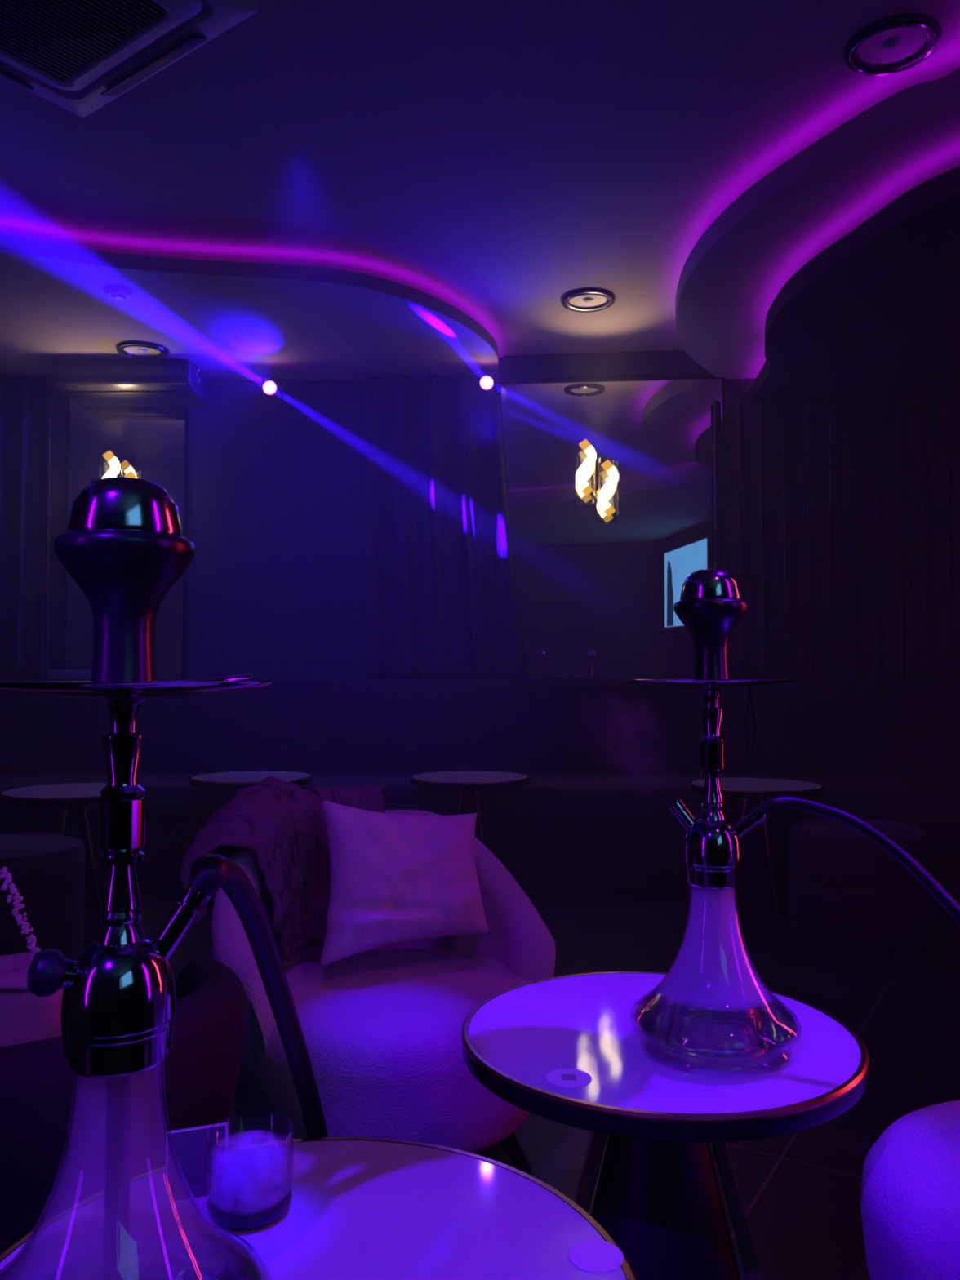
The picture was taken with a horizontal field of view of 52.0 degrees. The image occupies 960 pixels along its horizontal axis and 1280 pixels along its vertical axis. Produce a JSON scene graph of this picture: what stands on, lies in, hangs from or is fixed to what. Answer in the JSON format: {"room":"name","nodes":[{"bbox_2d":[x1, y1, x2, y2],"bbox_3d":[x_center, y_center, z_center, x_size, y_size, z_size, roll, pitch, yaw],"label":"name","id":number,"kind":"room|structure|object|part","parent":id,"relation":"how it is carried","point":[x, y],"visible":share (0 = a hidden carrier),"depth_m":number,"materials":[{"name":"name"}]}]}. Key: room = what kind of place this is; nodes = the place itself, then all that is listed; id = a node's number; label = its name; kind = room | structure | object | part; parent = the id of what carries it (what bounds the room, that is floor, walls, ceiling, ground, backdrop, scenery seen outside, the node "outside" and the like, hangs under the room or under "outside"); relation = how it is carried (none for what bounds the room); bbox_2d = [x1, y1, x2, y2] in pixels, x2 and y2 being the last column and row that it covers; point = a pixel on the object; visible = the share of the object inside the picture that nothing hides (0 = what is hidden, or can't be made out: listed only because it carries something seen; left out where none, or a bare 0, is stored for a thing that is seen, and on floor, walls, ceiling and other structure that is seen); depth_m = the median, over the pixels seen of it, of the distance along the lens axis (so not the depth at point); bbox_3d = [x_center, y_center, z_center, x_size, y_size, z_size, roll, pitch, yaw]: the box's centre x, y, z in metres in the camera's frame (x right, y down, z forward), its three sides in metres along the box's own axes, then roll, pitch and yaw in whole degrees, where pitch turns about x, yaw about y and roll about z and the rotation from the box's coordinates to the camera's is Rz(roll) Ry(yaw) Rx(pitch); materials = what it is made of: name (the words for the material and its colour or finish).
{"room":"entertainment venue","nodes":[
{"label":"entertainment venue","id":0,"kind":"room"},
{"bbox_2d":[48,357,755,679],"bbox_3d":[0.000,-0.234,6.184,6.600,3.130,0.557,0,-2,0],"label":"wall","id":1,"kind":"structure","parent":0,"point":[277,488],"depth_m":6.23,"materials":[{"name":"paint"}]},
{"bbox_2d":[0,373,52,679],"bbox_3d":[-2.905,-0.704,6.136,0.473,1.905,0.100,0,-2,0],"label":"curtain","id":2,"kind":"object","parent":1,"relation":"hanging from","point":[25,402],"visible":0.96,"depth_m":6.14,"materials":[{"name":"grey fabric"}]},
{"bbox_2d":[98,448,137,479],"bbox_3d":[-2.220,-0.933,6.085,0.260,0.490,0.148,0,-2,0],"label":"wall lamp","id":3,"kind":"object","parent":1,"relation":"attached to","point":[114,469],"visible":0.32,"depth_m":6.07,"materials":[{"name":"white glass"}]},
{"bbox_2d":[103,286,132,300],"bbox_3d":[-1.777,-1.696,4.836,0.132,0.028,0.132,0,-2,0],"label":"smoke detector","id":4,"kind":"object","parent":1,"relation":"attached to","point":[116,293],"visible":1,"depth_m":4.81,"materials":[{"name":"grey plastic"}]},
{"bbox_2d":[62,396,188,679],"bbox_3d":[-2.235,-0.668,6.213,0.770,1.880,0.018,0,-2,0],"label":"wall mirror","id":5,"kind":"object","parent":1,"relation":"attached to","point":[152,442],"visible":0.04,"depth_m":6.22,"materials":[{"name":"clear glass"}]},
{"bbox_2d":[51,360,208,406],"bbox_3d":[-2.108,-1.572,6.040,0.865,0.180,0.441,0,-2,0],"label":"air conditioner","id":6,"kind":"object","parent":1,"relation":"attached to","point":[86,383],"visible":1,"depth_m":5.85,"materials":[{"name":"grey plastic"}]},
{"bbox_2d":[115,341,168,360],"bbox_3d":[-1.951,-1.666,5.687,0.294,0.024,0.294,0,-2,0],"label":"recessed light","id":7,"kind":"object","parent":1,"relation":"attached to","point":[138,350],"visible":1,"depth_m":5.68,"materials":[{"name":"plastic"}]},
{"bbox_2d":[0,233,497,379],"bbox_3d":[-1.545,-1.766,5.260,3.311,0.142,2.119,0,-2,0],"label":"ceiling","id":8,"kind":"structure","parent":1,"relation":"attached to","point":[234,320],"depth_m":5.21,"materials":[{"name":"paint"}]},
{"bbox_2d":[261,377,284,400],"bbox_3d":[-1.270,-1.539,5.996,0.130,0.138,0.132,0,-2,0],"label":"light","id":9,"kind":"object","parent":1,"relation":"attached to","point":[271,390],"visible":1,"depth_m":5.97,"materials":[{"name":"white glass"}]},
{"bbox_2d":[364,373,527,679],"bbox_3d":[-0.210,-0.704,6.132,1.003,1.905,0.107,0,-2,0],"label":"curtain","id":10,"kind":"object","parent":1,"relation":"hanging from","point":[441,597],"visible":0.93,"depth_m":6.13,"materials":[{"name":"grey fabric"}]},
{"bbox_2d":[475,372,497,395],"bbox_3d":[0.040,-1.569,5.997,0.130,0.138,0.132,0,-2,0],"label":"light","id":11,"kind":"object","parent":1,"relation":"attached to","point":[486,384],"visible":1,"depth_m":5.96,"materials":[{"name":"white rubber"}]},
{"bbox_2d":[503,350,711,380],"bbox_3d":[0.825,-1.725,6.181,1.363,0.140,0.070,0,-2,5],"label":"trim","id":12,"kind":"structure","parent":1,"relation":"attached to","point":[674,362],"depth_m":6.15,"materials":[{"name":"paint"}]},
{"bbox_2d":[499,376,725,679],"bbox_3d":[0.749,-0.681,6.133,1.540,1.900,0.046,0,-2,5],"label":"wall mirror","id":13,"kind":"object","parent":1,"relation":"attached to","point":[597,597],"visible":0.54,"depth_m":6.12,"materials":[{"name":"clear glass"}]},
{"bbox_2d":[575,437,618,517],"bbox_3d":[0.714,-0.989,6.007,0.260,0.490,0.148,0,-2,5],"label":"wall lamp","id":14,"kind":"object","parent":13,"relation":"attached to","point":[588,448],"visible":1,"depth_m":5.98,"materials":[{"name":"white glass"}]},
{"bbox_3d":[0.750,-0.681,6.137,1.540,1.900,0.038,0,-2,5],"label":"frame","id":15,"kind":"part","parent":13,"relation":"part of","materials":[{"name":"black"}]},
{"bbox_2d":[675,66,959,379],"bbox_3d":[-0.005,-1.889,1.423,6.411,0.182,9.504,0,-2,0],"label":"ceiling cove","id":16,"kind":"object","parent":1,"relation":"attached to","point":[729,282],"depth_m":3.94,"materials":[{"name":"paint"}]},
{"bbox_2d":[713,395,959,679],"bbox_3d":[2.297,-0.613,5.940,1.743,1.710,0.100,0,-2,5],"label":"curtain","id":17,"kind":"object","parent":1,"relation":"hanging from","point":[842,544],"visible":0.93,"depth_m":5.95,"materials":[{"name":"grey fabric"}]},
{"bbox_2d":[748,165,959,403],"bbox_3d":[2.310,-1.605,4.338,1.869,0.172,3.750,0,-2,0],"label":"trim","id":18,"kind":"structure","parent":1,"relation":"attached to","point":[876,313],"depth_m":4.59,"materials":[{"name":"grey paint"}]},
{"bbox_2d":[0,0,959,357],"bbox_3d":[0.000,-2.022,1.577,6.600,0.100,10.000,0,-2,0],"label":"ceiling","id":19,"kind":"structure","parent":0,"point":[496,162],"depth_m":3.72,"materials":[{"name":"paint"}]},
{"bbox_2d":[0,0,257,117],"bbox_3d":[-1.330,-1.894,2.872,0.950,0.061,0.950,-2,-3,37],"label":"air conditioner","id":20,"kind":"object","parent":19,"relation":"attached to","point":[43,43],"depth_m":3.06,"materials":[{"name":"grey plastic"}]},
{"bbox_2d":[0,0,166,81],"bbox_3d":[-1.330,-1.874,2.872,0.568,0.012,0.575,-2,-3,37],"label":"ceiling vent","id":21,"kind":"object","parent":20,"relation":"in","point":[55,40],"depth_m":3.02,"materials":[{"name":"black plastic"}]},
{"bbox_3d":[-1.330,-1.887,2.872,0.770,0.046,0.770,-2,-3,37],"label":"frame","id":22,"kind":"part","parent":20,"relation":"part of","materials":[{"name":"grey plastic"}]},
{"bbox_2d":[560,288,615,312],"bbox_3d":[0.581,-1.821,5.293,0.294,0.024,0.294,0,-2,0],"label":"ceiling light","id":23,"kind":"object","parent":19,"relation":"attached to","point":[588,300],"visible":1,"depth_m":5.29,"materials":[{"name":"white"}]},
{"bbox_2d":[843,13,942,75],"bbox_3d":[1.323,-1.901,3.158,0.294,0.024,0.294,0,-2,0],"label":"ceiling light","id":24,"kind":"object","parent":19,"relation":"attached to","point":[896,43],"visible":1,"depth_m":3.15,"materials":[{"name":"grey plastic"}]},
{"bbox_2d":[84,886,959,1279],"bbox_3d":[0.000,1.205,1.456,6.600,0.100,10.000,0,-2,0],"label":"floor","id":25,"kind":"structure","parent":0,"point":[800,1191],"depth_m":3.21,"materials":[{"name":"carpet"}]},
{"bbox_2d":[0,782,146,929],"bbox_3d":[-1.813,0.967,4.387,0.612,0.596,0.612,-1,-2,15],"label":"round table","id":26,"kind":"object","parent":25,"relation":"on","point":[73,799],"visible":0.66,"depth_m":4.34,"materials":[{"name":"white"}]},
{"bbox_3d":[-1.914,0.993,4.414,0.126,0.545,0.022,-1,-2,15],"label":"leg","id":27,"kind":"part","parent":26,"relation":"part of","materials":[{"name":"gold metal"}]},
{"bbox_3d":[-1.841,0.988,4.285,0.022,0.545,0.126,-1,-2,15],"label":"leg","id":28,"kind":"part","parent":26,"relation":"part of","materials":[{"name":"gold metal"}]},
{"bbox_3d":[-1.712,0.991,4.358,0.126,0.545,0.022,-1,-2,15],"label":"leg","id":29,"kind":"part","parent":26,"relation":"part of","materials":[{"name":"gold metal"}]},
{"bbox_2d":[0,956,246,1255],"bbox_3d":[-0.801,0.862,1.632,0.800,0.600,0.807,1,-2,-20],"label":"tub chair","id":30,"kind":"object","parent":25,"relation":"on","point":[201,1068],"visible":0.63,"depth_m":1.35,"materials":[{"name":"black fabric"}]},
{"bbox_2d":[0,866,63,1046],"bbox_3d":[-0.772,0.484,1.446,0.308,0.461,0.238,1,-2,-20],"label":"handbag","id":31,"kind":"object","parent":30,"relation":"on","point":[25,1016],"visible":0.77,"depth_m":1.45,"materials":[{"name":"grey leather"}]},
{"bbox_2d":[189,770,312,789],"bbox_3d":[-1.158,0.989,4.987,0.612,0.596,0.612,0,-2,-11],"label":"round table","id":32,"kind":"object","parent":25,"relation":"on","point":[239,780],"visible":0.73,"depth_m":4.90,"materials":[{"name":"beige"}]},
{"bbox_2d":[0,1137,637,1279],"bbox_3d":[-0.160,0.858,0.864,0.612,0.551,0.612,-1,-3,33],"label":"round table","id":33,"kind":"object","parent":25,"relation":"on","point":[361,1208],"visible":0.8,"depth_m":1.01,"materials":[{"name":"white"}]},
{"bbox_2d":[0,477,328,1279],"bbox_3d":[-0.289,0.505,1.035,0.244,1.255,0.750,0,-2,0],"label":"hookah","id":34,"kind":"object","parent":33,"relation":"on","point":[123,544],"visible":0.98,"depth_m":0.78,"materials":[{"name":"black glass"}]},
{"bbox_3d":[-0.289,0.419,0.785,0.019,0.189,0.019,0,-2,0],"label":"down stem","id":35,"kind":"part","parent":34,"relation":"part of","materials":[{"name":"grey"}]},
{"bbox_3d":[-0.289,0.204,0.793,0.037,0.072,0.037,0,-2,0],"label":"stem","id":36,"kind":"part","parent":34,"relation":"part of","materials":[{"name":"silver metal"}]},
{"bbox_3d":[-0.289,0.087,0.797,0.037,0.078,0.037,0,-2,0],"label":"stem","id":37,"kind":"part","parent":34,"relation":"part of","materials":[{"name":"silver metal"}]},
{"bbox_2d":[53,528,195,681],"bbox_3d":[-0.289,-0.020,0.801,0.109,0.128,0.109,0,-2,0],"label":"bowl","id":38,"kind":"object","parent":34,"relation":"on","point":[125,575],"depth_m":0.78,"materials":[{"name":"black ceramic"}]},
{"bbox_2d":[0,1060,271,1279],"bbox_3d":[-0.289,0.448,0.784,0.245,0.262,0.245,0,-2,0],"label":"vase","id":39,"kind":"object","parent":34,"relation":"attached to","point":[122,1243],"depth_m":0.78,"materials":[{"name":"clear glass"}]},
{"bbox_2d":[0,680,275,698],"bbox_3d":[-0.289,0.040,0.799,0.241,0.014,0.241,0,-2,0],"label":"tray","id":40,"kind":"object","parent":34,"relation":"on","point":[67,689],"depth_m":0.71,"materials":[{"name":"black metal"}]},
{"bbox_2d":[151,674,252,681],"bbox_3d":[-0.221,0.031,0.760,0.085,0.010,0.041,0,-2,-5],"label":"tongs","id":41,"kind":"object","parent":34,"relation":"on","point":[246,677],"visible":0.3,"depth_m":0.76,"materials":[{"name":"silver metal"}]},
{"bbox_2d":[165,1122,227,1202],"bbox_3d":[-0.304,0.560,1.057,0.064,0.062,0.035,1,-2,-20],"label":"card holder","id":42,"kind":"object","parent":33,"relation":"on","point":[190,1146],"visible":0.91,"depth_m":1.06,"materials":[{"name":"grey"}]},
{"bbox_2d":[205,1121,293,1232],"bbox_3d":[-0.237,0.546,1.012,0.088,0.084,0.088,0,-2,0],"label":"candle holder","id":43,"kind":"object","parent":33,"relation":"on","point":[249,1204],"visible":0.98,"depth_m":1.00,"materials":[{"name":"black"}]},
{"bbox_2d":[568,1240,623,1272],"bbox_3d":[0.110,0.584,0.934,0.052,0.001,0.052,0,-2,0],"label":"round sticker","id":44,"kind":"object","parent":33,"relation":"on","point":[589,1255],"visible":1,"depth_m":0.93,"materials":[{"name":"white"}]},
{"bbox_2d":[211,809,555,1174],"bbox_3d":[-0.213,0.816,2.298,0.798,0.740,0.807,1,-2,-26],"label":"tub chair","id":45,"kind":"object","parent":25,"relation":"on","point":[381,1027],"visible":0.47,"depth_m":2.03,"materials":[{"name":"fabric"}]},
{"bbox_2d":[180,776,385,961],"bbox_3d":[-0.483,0.561,2.509,0.294,0.430,0.627,-1,-3,34],"label":"throw blanket","id":46,"kind":"object","parent":45,"relation":"on","point":[282,823],"visible":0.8,"depth_m":2.40,"materials":[{"name":"fabric"}]},
{"bbox_2d":[180,776,314,933],"bbox_3d":[-0.553,0.515,2.406,0.248,0.346,0.343,-1,-2,15],"label":"hood","id":47,"kind":"object","parent":46,"relation":"attached to","point":[273,818],"depth_m":2.37,"materials":[{"name":"fabric"}]},
{"bbox_3d":[-0.191,0.917,2.248,0.704,0.285,0.704,1,-2,-26],"label":"seat","id":48,"kind":"part","parent":45,"relation":"part of","materials":[{"name":"fabric"}]},
{"bbox_2d":[318,798,491,968],"bbox_3d":[-0.180,0.555,2.339,0.456,0.355,0.234,1,-2,-26],"label":"cushion","id":49,"kind":"object","parent":45,"relation":"on","point":[395,878],"visible":1,"depth_m":2.28,"materials":[{"name":"fabric"}]},
{"bbox_3d":[0.059,1.113,2.196,0.110,0.140,0.050,-1,-2,19],"label":"leg","id":50,"kind":"part","parent":45,"relation":"part of","materials":[{"name":"black"}]},
{"bbox_2d":[409,770,530,850],"bbox_3d":[-0.049,0.989,4.987,0.612,0.596,0.612,2,-3,-37],"label":"round table","id":51,"kind":"object","parent":25,"relation":"on","point":[470,784],"visible":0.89,"depth_m":4.93,"materials":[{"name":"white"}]},
{"bbox_3d":[-0.133,1.012,4.922,0.126,0.545,0.022,2,-3,-37],"label":"leg","id":52,"kind":"part","parent":51,"relation":"part of","materials":[{"name":"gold metal"}]},
{"bbox_3d":[0.015,1.011,4.902,0.022,0.545,0.126,2,-3,-37],"label":"leg","id":53,"kind":"part","parent":51,"relation":"part of","materials":[{"name":"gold metal"}]},
{"bbox_3d":[0.035,1.017,5.049,0.126,0.545,0.022,2,-3,-37],"label":"leg","id":54,"kind":"part","parent":51,"relation":"part of","materials":[{"name":"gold metal"}]},
{"bbox_2d":[0,679,959,896],"bbox_3d":[0.003,0.766,5.559,6.353,1.085,1.156,0,-2,3],"label":"banquette","id":55,"kind":"object","parent":25,"relation":"on","point":[606,761],"visible":0.48,"depth_m":5.71,"materials":[{"name":"grey fabric"}]},
{"bbox_3d":[0.003,0.857,5.405,6.339,0.168,0.856,0,-2,3],"label":"seat","id":56,"kind":"part","parent":55,"relation":"part of","materials":[{"name":"grey leather"}]},
{"bbox_3d":[0.003,0.596,5.845,6.313,0.725,0.277,0,-2,3],"label":"backrest","id":57,"kind":"part","parent":55,"relation":"part of","materials":[{"name":"grey fabric"}]},
{"bbox_2d":[461,971,868,1279],"bbox_3d":[0.277,0.882,1.523,0.612,0.551,0.612,0,-2,5],"label":"round table","id":58,"kind":"object","parent":25,"relation":"on","point":[658,1197],"visible":0.82,"depth_m":1.44,"materials":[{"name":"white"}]},
{"bbox_2d":[546,1068,591,1087],"bbox_3d":[0.122,0.600,1.349,0.062,0.001,0.062,0,-2,0],"label":"round sticker","id":59,"kind":"object","parent":58,"relation":"on","point":[564,1077],"visible":1,"depth_m":1.35,"materials":[{"name":"white"}]},
{"bbox_3d":[0.151,0.908,1.532,0.150,0.500,0.030,0,-2,5],"label":"leg","id":60,"kind":"part","parent":58,"relation":"part of","materials":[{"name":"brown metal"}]},
{"bbox_3d":[0.403,0.907,1.512,0.150,0.500,0.030,0,-2,5],"label":"leg","id":61,"kind":"part","parent":58,"relation":"part of","materials":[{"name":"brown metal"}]},
{"bbox_2d":[629,568,959,1078],"bbox_3d":[0.599,0.315,1.374,0.780,0.848,0.251,-1,-2,18],"label":"hookah","id":62,"kind":"object","parent":58,"relation":"on","point":[713,1017],"visible":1,"depth_m":1.43,"materials":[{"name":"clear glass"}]},
{"bbox_2d":[673,598,747,679],"bbox_3d":[0.345,0.005,1.472,0.109,0.128,0.109,0,-2,0],"label":"bowl","id":63,"kind":"object","parent":62,"relation":"on","point":[710,622],"depth_m":1.45,"materials":[{"name":"black ceramic"}]},
{"bbox_3d":[0.345,0.112,1.468,0.037,0.078,0.037,0,-2,0],"label":"stem","id":64,"kind":"part","parent":62,"relation":"part of","materials":[{"name":"silver metal"}]},
{"bbox_3d":[0.345,0.230,1.464,0.037,0.072,0.037,0,-2,0],"label":"stem","id":65,"kind":"part","parent":62,"relation":"part of","materials":[{"name":"silver metal"}]},
{"bbox_2d":[629,679,795,688],"bbox_3d":[0.345,0.066,1.470,0.241,0.014,0.241,0,-2,0],"label":"tray","id":66,"kind":"object","parent":62,"relation":"on","point":[684,683],"depth_m":1.38,"materials":[{"name":"black metal"}]},
{"bbox_3d":[0.345,0.444,1.456,0.019,0.189,0.019,0,-2,0],"label":"down stem","id":67,"kind":"part","parent":62,"relation":"part of","materials":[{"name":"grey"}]},
{"bbox_2d":[630,887,801,1078],"bbox_3d":[0.345,0.473,1.454,0.245,0.262,0.245,0,-2,0],"label":"vase","id":68,"kind":"object","parent":62,"relation":"attached to","point":[713,1017],"depth_m":1.39,"materials":[{"name":"clear glass"}]},
{"bbox_2d":[744,687,755,751],"bbox_3d":[0.397,0.111,1.448,0.017,0.107,0.003,0,-2,0],"label":"tongs","id":69,"kind":"object","parent":62,"relation":"hanging from","point":[749,688],"visible":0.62,"depth_m":1.45,"materials":[{"name":"grey metal"}]},
{"bbox_3d":[0.394,0.115,1.448,0.010,0.098,0.003,0,-2,0],"label":"arm","id":70,"kind":"part","parent":69,"relation":"part of","materials":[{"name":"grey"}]},
{"bbox_3d":[0.401,0.115,1.448,0.010,0.098,0.003,0,-2,0],"label":"arm","id":71,"kind":"part","parent":69,"relation":"part of","materials":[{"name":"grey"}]},
{"bbox_2d":[689,777,824,919],"bbox_3d":[1.301,0.976,4.627,0.612,0.596,0.612,1,-2,-17],"label":"round table","id":72,"kind":"object","parent":25,"relation":"on","point":[761,893],"visible":0.9,"depth_m":4.54,"materials":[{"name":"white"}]},
{"bbox_3d":[1.201,1.000,4.595,0.126,0.545,0.022,1,-2,-17],"label":"leg","id":73,"kind":"part","parent":72,"relation":"part of","materials":[{"name":"black metal"}]},
{"bbox_3d":[1.332,0.997,4.526,0.022,0.545,0.126,1,-2,-17],"label":"leg","id":74,"kind":"part","parent":72,"relation":"part of","materials":[{"name":"black metal"}]},
{"bbox_3d":[1.401,1.002,4.657,0.126,0.545,0.022,1,-2,-17],"label":"leg","id":75,"kind":"part","parent":72,"relation":"part of","materials":[{"name":"black metal"}]},
{"bbox_2d":[860,1099,959,1279],"bbox_3d":[0.937,0.780,1.314,0.807,0.740,0.798,-2,-3,37],"label":"tub chair","id":76,"kind":"object","parent":25,"relation":"on","point":[910,1190],"visible":1,"depth_m":1.36,"materials":[{"name":"fabric"}]}
]}

